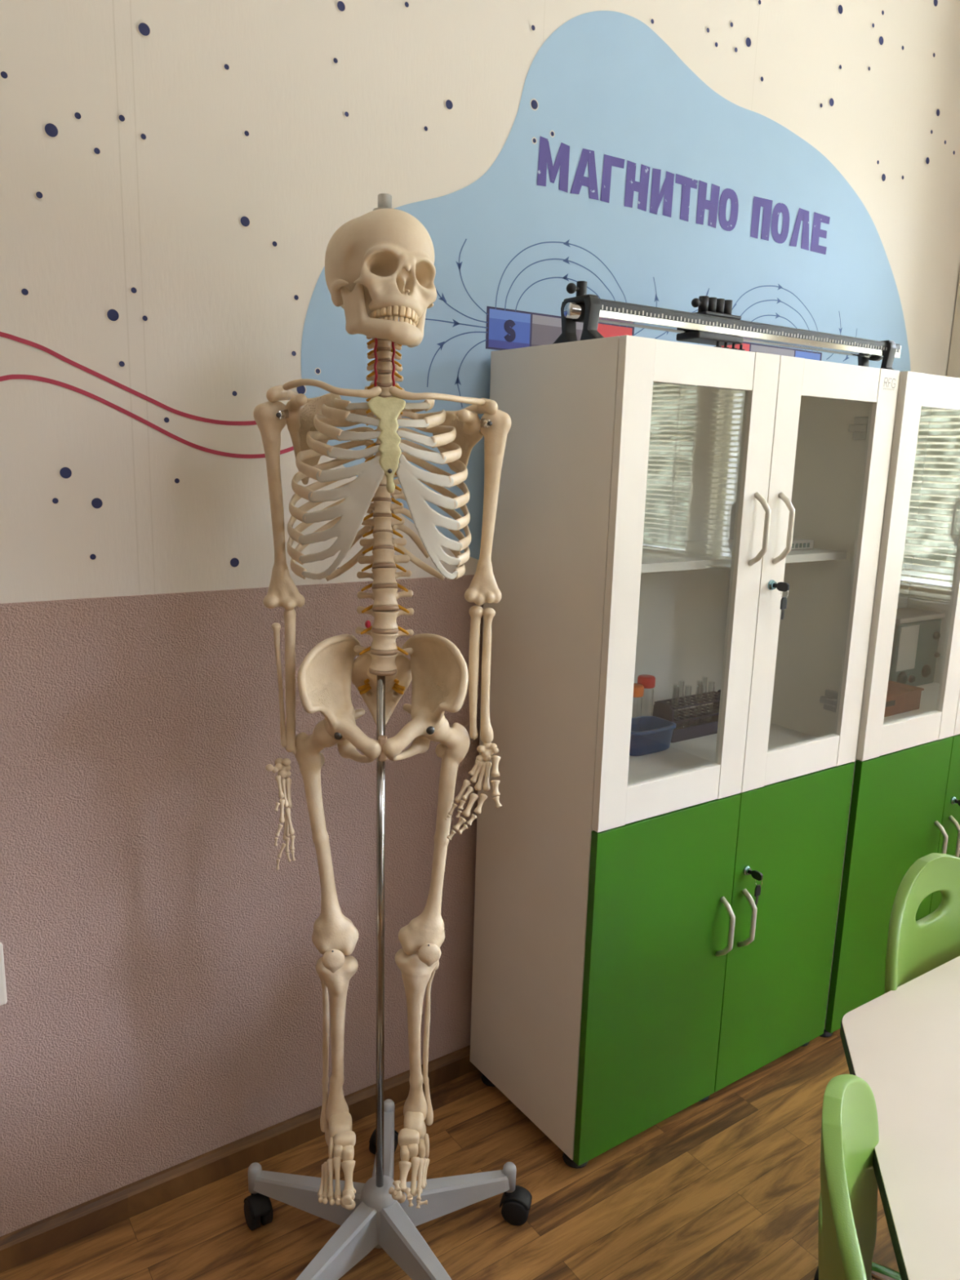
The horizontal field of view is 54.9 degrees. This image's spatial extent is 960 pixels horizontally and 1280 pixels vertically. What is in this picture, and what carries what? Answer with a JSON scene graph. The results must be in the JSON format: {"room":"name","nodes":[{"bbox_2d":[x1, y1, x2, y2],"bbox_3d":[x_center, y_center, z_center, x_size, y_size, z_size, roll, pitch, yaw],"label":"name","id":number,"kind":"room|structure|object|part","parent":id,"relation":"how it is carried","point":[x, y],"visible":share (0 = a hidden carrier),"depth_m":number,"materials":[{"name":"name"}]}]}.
{"room":"science classroom","nodes":[
{"label":"science classroom","id":0,"kind":"room"},
{"bbox_2d":[0,1028,899,1279],"bbox_3d":[0.317,1.636,-0.683,7.450,0.080,5.400,-6,14,-34],"label":"floor","id":1,"kind":"structure","parent":0,"point":[726,1186],"depth_m":1.77,"materials":[{"name":"laminate"}]},
{"bbox_2d":[244,675,532,1279],"bbox_3d":[-0.136,0.576,1.544,0.535,1.085,0.526,-6,14,-34],"label":"stand","id":2,"kind":"object","parent":1,"relation":"on","point":[377,1220],"visible":1,"depth_m":1.62,"materials":[{"name":"grey plastic"}]},
{"bbox_3d":[-0.418,0.997,1.717,0.026,0.050,0.026,-6,14,-34],"label":"arm","id":3,"kind":"part","parent":2,"relation":"part of","materials":[{"name":"grey plastic"}]},
{"bbox_3d":[-0.307,1.008,1.687,0.227,0.072,0.042,5,12,15],"label":"arm","id":4,"kind":"part","parent":2,"relation":"part of","materials":[{"name":"grey plastic"}]},
{"bbox_3d":[-0.253,1.039,1.542,0.042,0.072,0.227,9,14,33],"label":"arm","id":5,"kind":"part","parent":2,"relation":"part of","materials":[{"name":"grey plastic"}]},
{"bbox_2d":[253,193,511,1210],"bbox_3d":[-0.155,0.137,1.458,0.396,1.570,0.269,0,12,-6],"label":"skeleton","id":6,"kind":"object","parent":2,"relation":"hanging from","point":[380,268],"visible":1,"depth_m":1.43,"materials":[{"name":"plastic"}]},
{"bbox_3d":[-0.184,0.992,1.782,0.042,0.072,0.227,1,11,-2],"label":"arm","id":7,"kind":"part","parent":2,"relation":"part of","materials":[{"name":"grey plastic"}]},
{"bbox_3d":[-0.188,0.968,1.895,0.026,0.050,0.026,-6,14,-34],"label":"arm","id":8,"kind":"part","parent":2,"relation":"part of","materials":[{"name":"grey plastic"}]},
{"bbox_3d":[-0.096,1.042,1.549,0.042,0.072,0.227,-7,15,-38],"label":"arm","id":9,"kind":"part","parent":2,"relation":"part of","materials":[{"name":"grey plastic"}]},
{"bbox_3d":[-0.053,1.013,1.697,0.227,0.072,0.042,-3,12,-20],"label":"arm","id":10,"kind":"part","parent":2,"relation":"part of","materials":[{"name":"grey plastic"}]},
{"bbox_3d":[0.055,1.007,1.736,0.026,0.050,0.026,-6,14,-34],"label":"arm","id":11,"kind":"part","parent":2,"relation":"part of","materials":[{"name":"grey plastic"}]},
{"bbox_2d":[470,334,899,1168],"bbox_3d":[0.449,0.221,2.045,0.800,1.614,0.428,-6,14,-34],"label":"tall cabinet","id":12,"kind":"object","parent":1,"relation":"on","point":[653,932],"visible":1,"depth_m":1.89,"materials":[{"name":"white laminate"}]},
{"bbox_3d":[0.111,0.235,1.846,0.018,1.582,0.366,-6,14,-34],"label":"panel","id":13,"kind":"part","parent":12,"relation":"part of","materials":[{"name":"white laminate"}]},
{"bbox_2d":[629,715,675,755],"bbox_3d":[0.363,0.216,2.071,0.144,0.058,0.098,-6,14,-34],"label":"plastic tub","id":14,"kind":"object","parent":12,"relation":"on","point":[646,739],"visible":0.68,"depth_m":2.04,"materials":[{"name":"blue plastic"}]},
{"bbox_2d":[632,683,644,724],"bbox_3d":[0.338,0.170,2.039,0.039,0.145,0.039,-6,14,-34],"label":"bottle","id":15,"kind":"object","parent":14,"relation":"in","point":[638,689],"visible":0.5,"depth_m":2.01,"materials":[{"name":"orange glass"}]},
{"bbox_2d":[635,674,655,731],"bbox_3d":[0.368,0.158,2.067,0.039,0.158,0.039,-6,14,-34],"label":"bottle","id":16,"kind":"object","parent":14,"relation":"in","point":[647,681],"visible":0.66,"depth_m":2.04,"materials":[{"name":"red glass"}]},
{"bbox_3d":[0.365,0.682,1.887,0.398,0.704,0.017,-6,14,-34],"label":"green door","id":17,"kind":"part","parent":12,"relation":"part of","materials":[{"name":"laminate"}]},
{"bbox_3d":[0.387,-0.094,1.729,0.398,0.874,0.017,-6,14,-34],"label":"glass door","id":18,"kind":"part","parent":12,"relation":"part of","materials":[{"name":"white laminate"}]},
{"bbox_2d":[652,689,720,742],"bbox_3d":[0.511,0.178,2.205,0.216,0.088,0.070,-6,14,-34],"label":"test tube rack","id":19,"kind":"object","parent":12,"relation":"on","point":[664,709],"visible":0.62,"depth_m":2.18,"materials":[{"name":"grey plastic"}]},
{"bbox_3d":[0.425,0.188,2.146,0.006,0.088,0.070,-6,14,-34],"label":"panel","id":20,"kind":"part","parent":19,"relation":"part of","materials":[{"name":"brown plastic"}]},
{"bbox_2d":[671,684,679,729],"bbox_3d":[0.454,0.162,2.161,0.017,0.120,0.017,-6,14,-34],"label":"test tube","id":21,"kind":"object","parent":19,"relation":"in","point":[672,684],"visible":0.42,"depth_m":2.15,"materials":[{"name":"clear glass"}]},
{"bbox_2d":[671,686,679,727],"bbox_3d":[0.449,0.168,2.134,0.017,0.120,0.017,-6,14,-34],"label":"test tube","id":22,"kind":"object","parent":19,"relation":"in","point":[673,686],"visible":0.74,"depth_m":2.12,"materials":[{"name":"clear glass"}]},
{"bbox_2d":[676,680,684,726],"bbox_3d":[0.475,0.155,2.200,0.017,0.120,0.017,-6,14,-34],"label":"test tube","id":23,"kind":"object","parent":19,"relation":"in","point":[677,680],"visible":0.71,"depth_m":2.19,"materials":[{"name":"clear glass"}]},
{"bbox_2d":[681,684,691,728],"bbox_3d":[0.482,0.164,2.156,0.017,0.120,0.017,-6,14,-34],"label":"test tube","id":24,"kind":"object","parent":19,"relation":"in","point":[685,685],"visible":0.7,"depth_m":2.15,"materials":[{"name":"clear glass"}]},
{"bbox_2d":[693,680,702,725],"bbox_3d":[0.520,0.155,2.206,0.017,0.120,0.017,-6,14,-34],"label":"test tube","id":25,"kind":"object","parent":19,"relation":"in","point":[695,680],"visible":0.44,"depth_m":2.20,"materials":[{"name":"clear glass"}]},
{"bbox_2d":[693,683,703,724],"bbox_3d":[0.515,0.161,2.179,0.017,0.120,0.017,-6,14,-34],"label":"test tube","id":26,"kind":"object","parent":19,"relation":"in","point":[697,683],"visible":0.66,"depth_m":2.17,"materials":[{"name":"clear glass"}]},
{"bbox_2d":[697,675,708,722],"bbox_3d":[0.541,0.148,2.245,0.017,0.120,0.017,-6,14,-34],"label":"test tube","id":27,"kind":"object","parent":19,"relation":"in","point":[701,676],"visible":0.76,"depth_m":2.24,"materials":[{"name":"clear glass"}]},
{"bbox_2d":[705,680,715,723],"bbox_3d":[0.547,0.157,2.201,0.017,0.120,0.017,-6,14,-34],"label":"test tube","id":28,"kind":"object","parent":19,"relation":"in","point":[708,681],"visible":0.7,"depth_m":2.19,"materials":[{"name":"clear glass"}]},
{"bbox_3d":[0.597,0.169,2.264,0.006,0.088,0.070,-6,14,-34],"label":"panel","id":29,"kind":"part","parent":19,"relation":"part of","materials":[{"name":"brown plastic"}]},
{"bbox_3d":[0.329,0.168,2.211,0.764,1.546,0.006,-6,14,-34],"label":"panel","id":30,"kind":"part","parent":12,"relation":"part of","materials":[{"name":"glass"}]},
{"bbox_2d":[627,723,817,783],"bbox_3d":[0.431,0.256,2.076,0.764,0.018,0.358,-6,14,-34],"label":"shelf","id":31,"kind":"object","parent":12,"relation":"attached to","point":[682,755],"depth_m":2.05,"materials":[{"name":"laminate"}]},
{"bbox_3d":[0.518,0.610,1.948,0.010,0.138,0.041,-6,14,-34],"label":"handle","id":32,"kind":"part","parent":12,"relation":"part of","materials":[{"name":"metal"}]},
{"bbox_2d":[553,280,901,369],"bbox_3d":[0.569,-0.641,1.946,0.984,0.122,0.136,-6,14,-33],"label":"bench","id":33,"kind":"object","parent":12,"relation":"on","point":[713,323],"visible":0.87,"depth_m":1.84,"materials":[{"name":"silver metal"}]},
{"bbox_3d":[0.176,-0.639,1.684,0.043,0.028,0.019,-6,14,-33],"label":"clamp knob","id":34,"kind":"part","parent":33,"relation":"part of","materials":[{"name":"black plastic"}]},
{"bbox_2d":[697,295,709,312],"bbox_3d":[0.448,-0.673,1.854,0.020,0.030,0.020,-6,14,-33],"label":"socket","id":35,"kind":"object","parent":33,"relation":"attached to","point":[704,300],"depth_m":1.85,"materials":[{"name":"black plastic"}]},
{"bbox_2d":[707,297,716,312],"bbox_3d":[0.468,-0.675,1.867,0.020,0.030,0.020,-6,14,-33],"label":"socket","id":36,"kind":"object","parent":33,"relation":"attached to","point":[712,301],"depth_m":1.86,"materials":[{"name":"black plastic"}]},
{"bbox_2d":[715,298,724,313],"bbox_3d":[0.487,-0.677,1.879,0.020,0.030,0.020,-6,14,-33],"label":"socket","id":37,"kind":"object","parent":33,"relation":"attached to","point":[720,303],"depth_m":1.87,"materials":[{"name":"black plastic"}]},
{"bbox_2d":[724,299,732,314],"bbox_3d":[0.506,-0.679,1.892,0.020,0.030,0.020,-6,14,-33],"label":"socket","id":38,"kind":"object","parent":33,"relation":"attached to","point":[727,303],"depth_m":1.88,"materials":[{"name":"black plastic"}]},
{"bbox_3d":[0.591,-0.645,1.945,0.946,0.028,0.040,-6,14,-33],"label":"chrome rail","id":39,"kind":"part","parent":33,"relation":"part of","materials":[{"name":"silver metal"}]},
{"bbox_2d":[640,539,846,573],"bbox_3d":[0.430,-0.185,2.007,0.764,0.017,0.310,-6,14,-34],"label":"shelf","id":40,"kind":"object","parent":12,"relation":"attached to","point":[658,555],"depth_m":2.01,"materials":[{"name":"laminate"}]},
{"bbox_3d":[0.576,0.604,1.987,0.010,0.138,0.041,-6,14,-34],"label":"handle","id":41,"kind":"part","parent":12,"relation":"part of","materials":[{"name":"metal"}]},
{"bbox_3d":[0.589,0.553,1.964,0.006,0.022,0.002,-6,14,-34],"label":"key blade","id":42,"kind":"part","parent":12,"relation":"part of","materials":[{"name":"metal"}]},
{"bbox_3d":[0.539,-0.212,1.778,0.010,0.143,0.041,-6,14,-34],"label":"handle","id":43,"kind":"part","parent":12,"relation":"part of","materials":[{"name":"metal"}]},
{"bbox_3d":[0.602,-0.051,1.839,0.006,0.022,0.002,-6,14,-34],"label":"key blade","id":44,"kind":"part","parent":12,"relation":"part of","materials":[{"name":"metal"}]},
{"bbox_3d":[0.599,-0.218,1.820,0.010,0.143,0.041,-6,14,-34],"label":"handle","id":45,"kind":"part","parent":12,"relation":"part of","materials":[{"name":"metal"}]},
{"bbox_3d":[0.693,0.646,2.112,0.398,0.704,0.017,-6,14,-34],"label":"green door","id":46,"kind":"part","parent":12,"relation":"part of","materials":[{"name":"laminate"}]},
{"bbox_2d":[791,537,813,550],"bbox_3d":[0.708,-0.219,2.112,0.100,0.022,0.061,-6,14,-34],"label":"meter","id":47,"kind":"object","parent":12,"relation":"on","point":[797,544],"visible":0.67,"depth_m":2.10,"materials":[{"name":"white plastic"}]},
{"bbox_3d":[0.752,0.164,2.287,0.018,1.582,0.366,-6,14,-34],"label":"panel","id":48,"kind":"part","parent":12,"relation":"part of","materials":[{"name":"clear glass"}]},
{"bbox_3d":[0.716,-0.130,1.955,0.398,0.874,0.017,-6,14,-34],"label":"glass door","id":49,"kind":"part","parent":12,"relation":"part of","materials":[{"name":"white laminate"}]},
{"bbox_2d":[817,1074,879,1279],"bbox_3d":[0.493,0.867,0.866,0.519,0.820,0.500,12,15,41],"label":"chair","id":50,"kind":"object","parent":1,"relation":"on","point":[848,1202],"visible":1,"depth_m":0.89,"materials":[{"name":"green plastic"}]},
{"bbox_2d":[813,853,959,1279],"bbox_3d":[0.797,0.773,1.376,0.534,0.820,0.514,-7,14,-35],"label":"chair","id":51,"kind":"object","parent":1,"relation":"on","point":[914,948],"visible":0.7,"depth_m":1.44,"materials":[{"name":"green plastic"}]},
{"bbox_3d":[0.706,1.066,1.521,0.040,0.059,0.243,-9,16,-42],"label":"arm","id":52,"kind":"part","parent":51,"relation":"part of","materials":[{"name":"silver metal"}]},
{"bbox_2d":[819,371,959,1037],"bbox_3d":[1.119,0.149,2.500,0.800,1.614,0.437,-6,14,-34],"label":"tall cabinet","id":53,"kind":"object","parent":1,"relation":"on","point":[904,804],"visible":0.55,"depth_m":2.29,"materials":[{"name":"white laminate"}]},
{"bbox_3d":[0.781,0.162,2.301,0.018,1.582,0.375,-6,14,-34],"label":"panel","id":54,"kind":"part","parent":53,"relation":"part of","materials":[{"name":"white laminate"}]},
{"bbox_3d":[1.037,0.610,2.338,0.398,0.704,0.017,-6,14,-34],"label":"green door","id":55,"kind":"part","parent":53,"relation":"part of","materials":[{"name":"laminate"}]},
{"bbox_2d":[884,680,924,717],"bbox_3d":[1.073,0.062,2.455,0.198,0.248,0.128,-6,14,-34],"label":"instrument box","id":56,"kind":"object","parent":53,"relation":"on","point":[901,698],"visible":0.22,"depth_m":2.44,"materials":[{"name":"brown wood"}]},
{"bbox_3d":[1.055,0.166,2.389,0.064,0.014,0.002,-6,14,-34],"label":"label plate","id":57,"kind":"part","parent":56,"relation":"part of","materials":[{"name":"silver plastic"}]},
{"bbox_3d":[1.071,0.130,2.468,0.198,0.006,0.128,-6,14,-34],"label":"lid","id":58,"kind":"part","parent":56,"relation":"part of","materials":[{"name":"brown wood"}]},
{"bbox_2d":[902,562,906,570],"bbox_3d":[1.141,-0.036,2.618,0.123,0.379,0.080,-6,14,-34],"label":"stand","id":59,"kind":"object","parent":53,"relation":"on","point":[904,566],"visible":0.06,"depth_m":2.60,"materials":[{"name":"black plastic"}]},
{"bbox_3d":[1.060,-0.166,2.180,0.398,0.874,0.017,-6,14,-34],"label":"glass door","id":60,"kind":"part","parent":53,"relation":"part of","materials":[{"name":"white laminate"}]},
{"bbox_2d":[883,682,939,723],"bbox_3d":[1.101,0.184,2.531,0.764,0.018,0.367,-6,14,-34],"label":"shelf","id":61,"kind":"object","parent":53,"relation":"attached to","point":[928,702],"depth_m":2.55,"materials":[{"name":"laminate"}]},
{"bbox_3d":[0.996,0.094,2.670,0.764,1.546,0.006,-6,14,-34],"label":"panel","id":62,"kind":"part","parent":53,"relation":"part of","materials":[{"name":"glass"}]},
{"bbox_2d":[888,607,945,686],"bbox_3d":[1.250,0.026,2.742,0.238,0.215,0.127,-6,14,-34],"label":"instrument","id":63,"kind":"object","parent":53,"relation":"on","point":[917,634],"visible":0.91,"depth_m":2.69,"materials":[{"name":"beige plastic"}]},
{"bbox_3d":[1.233,0.023,2.664,0.095,0.130,0.003,-6,14,-34],"label":"panel","id":64,"kind":"part","parent":63,"relation":"part of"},
{"bbox_3d":[1.250,-0.073,2.725,0.238,0.015,0.120,-6,14,-34],"label":"lid","id":65,"kind":"part","parent":63,"relation":"part of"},
{"bbox_2d":[903,531,959,555],"bbox_3d":[1.100,-0.258,2.462,0.764,0.017,0.319,-6,14,-34],"label":"shelf","id":66,"kind":"object","parent":53,"relation":"attached to","point":[917,543],"depth_m":2.41,"materials":[{"name":"laminate"}]},
{"bbox_3d":[1.422,0.092,2.742,0.018,1.582,0.375,-6,14,-34],"label":"panel","id":67,"kind":"part","parent":53,"relation":"part of","materials":[{"name":"clear glass"}]},
{"bbox_3d":[1.191,0.538,2.399,0.010,0.138,0.041,-6,14,-34],"label":"handle","id":68,"kind":"part","parent":53,"relation":"part of","materials":[{"name":"metal"}]},
{"bbox_3d":[1.366,0.574,2.563,0.398,0.704,0.017,-6,14,-34],"label":"green door","id":69,"kind":"part","parent":53,"relation":"part of","materials":[{"name":"laminate"}]},
{"bbox_3d":[1.248,0.532,2.438,0.010,0.138,0.041,-6,14,-34],"label":"handle","id":70,"kind":"part","parent":53,"relation":"part of","materials":[{"name":"metal"}]},
{"bbox_3d":[1.389,-0.202,2.406,0.398,0.874,0.017,-6,14,-34],"label":"glass door","id":71,"kind":"part","parent":53,"relation":"part of","materials":[{"name":"white laminate"}]},
{"bbox_2d":[840,955,959,1279],"bbox_3d":[1.123,0.956,0.874,1.489,0.681,1.499,-6,14,-34],"label":"table","id":72,"kind":"object","parent":1,"relation":"on","point":[904,1042],"visible":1,"depth_m":1.08,"materials":[{"name":"beige laminate"}]},
{"bbox_2d":[0,0,959,603],"bbox_3d":[-1.152,-0.324,1.140,7.250,2.950,0.100,-6,14,-34],"label":"wall","id":73,"kind":"structure","parent":0,"point":[159,215],"depth_m":1.55,"materials":[{"name":"beige paint"}]},
{"bbox_2d":[0,942,7,1005],"bbox_3d":[-0.827,0.554,1.491,0.110,0.110,0.014,-6,14,-34],"label":"socket plate","id":74,"kind":"object","parent":73,"relation":"attached to","point":[3,998],"visible":1,"depth_m":1.52,"materials":[{"name":"white plastic"}]},
{"bbox_2d":[0,1044,477,1273],"bbox_3d":[-1.159,1.103,1.378,7.250,0.060,0.014,-6,14,-34],"label":"baseboard","id":75,"kind":"structure","parent":73,"relation":"attached to","point":[21,1246],"depth_m":1.79,"materials":[{"name":"brown wood"}]},
{"bbox_2d":[0,574,483,1236],"bbox_3d":[-1.148,0.559,1.275,7.250,1.168,0.004,-6,14,-34],"label":"wainscoting","id":76,"kind":"structure","parent":73,"relation":"attached to","point":[162,1010],"depth_m":1.68,"materials":[{"name":"paint"}]},
{"bbox_2d":[0,0,955,569],"bbox_3d":[0.215,-0.836,1.934,2.731,1.551,0.001,-6,14,-34],"label":"wall mural","id":77,"kind":"object","parent":73,"relation":"attached to","point":[618,170],"visible":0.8,"depth_m":1.94},
{"bbox_2d":[946,272,959,377],"bbox_3d":[1.713,-0.590,2.868,0.550,2.950,0.296,-6,14,-34],"label":"trim","id":78,"kind":"structure","parent":73,"relation":"attached to","point":[953,366],"depth_m":2.76,"materials":[{"name":"paint"}]}
]}

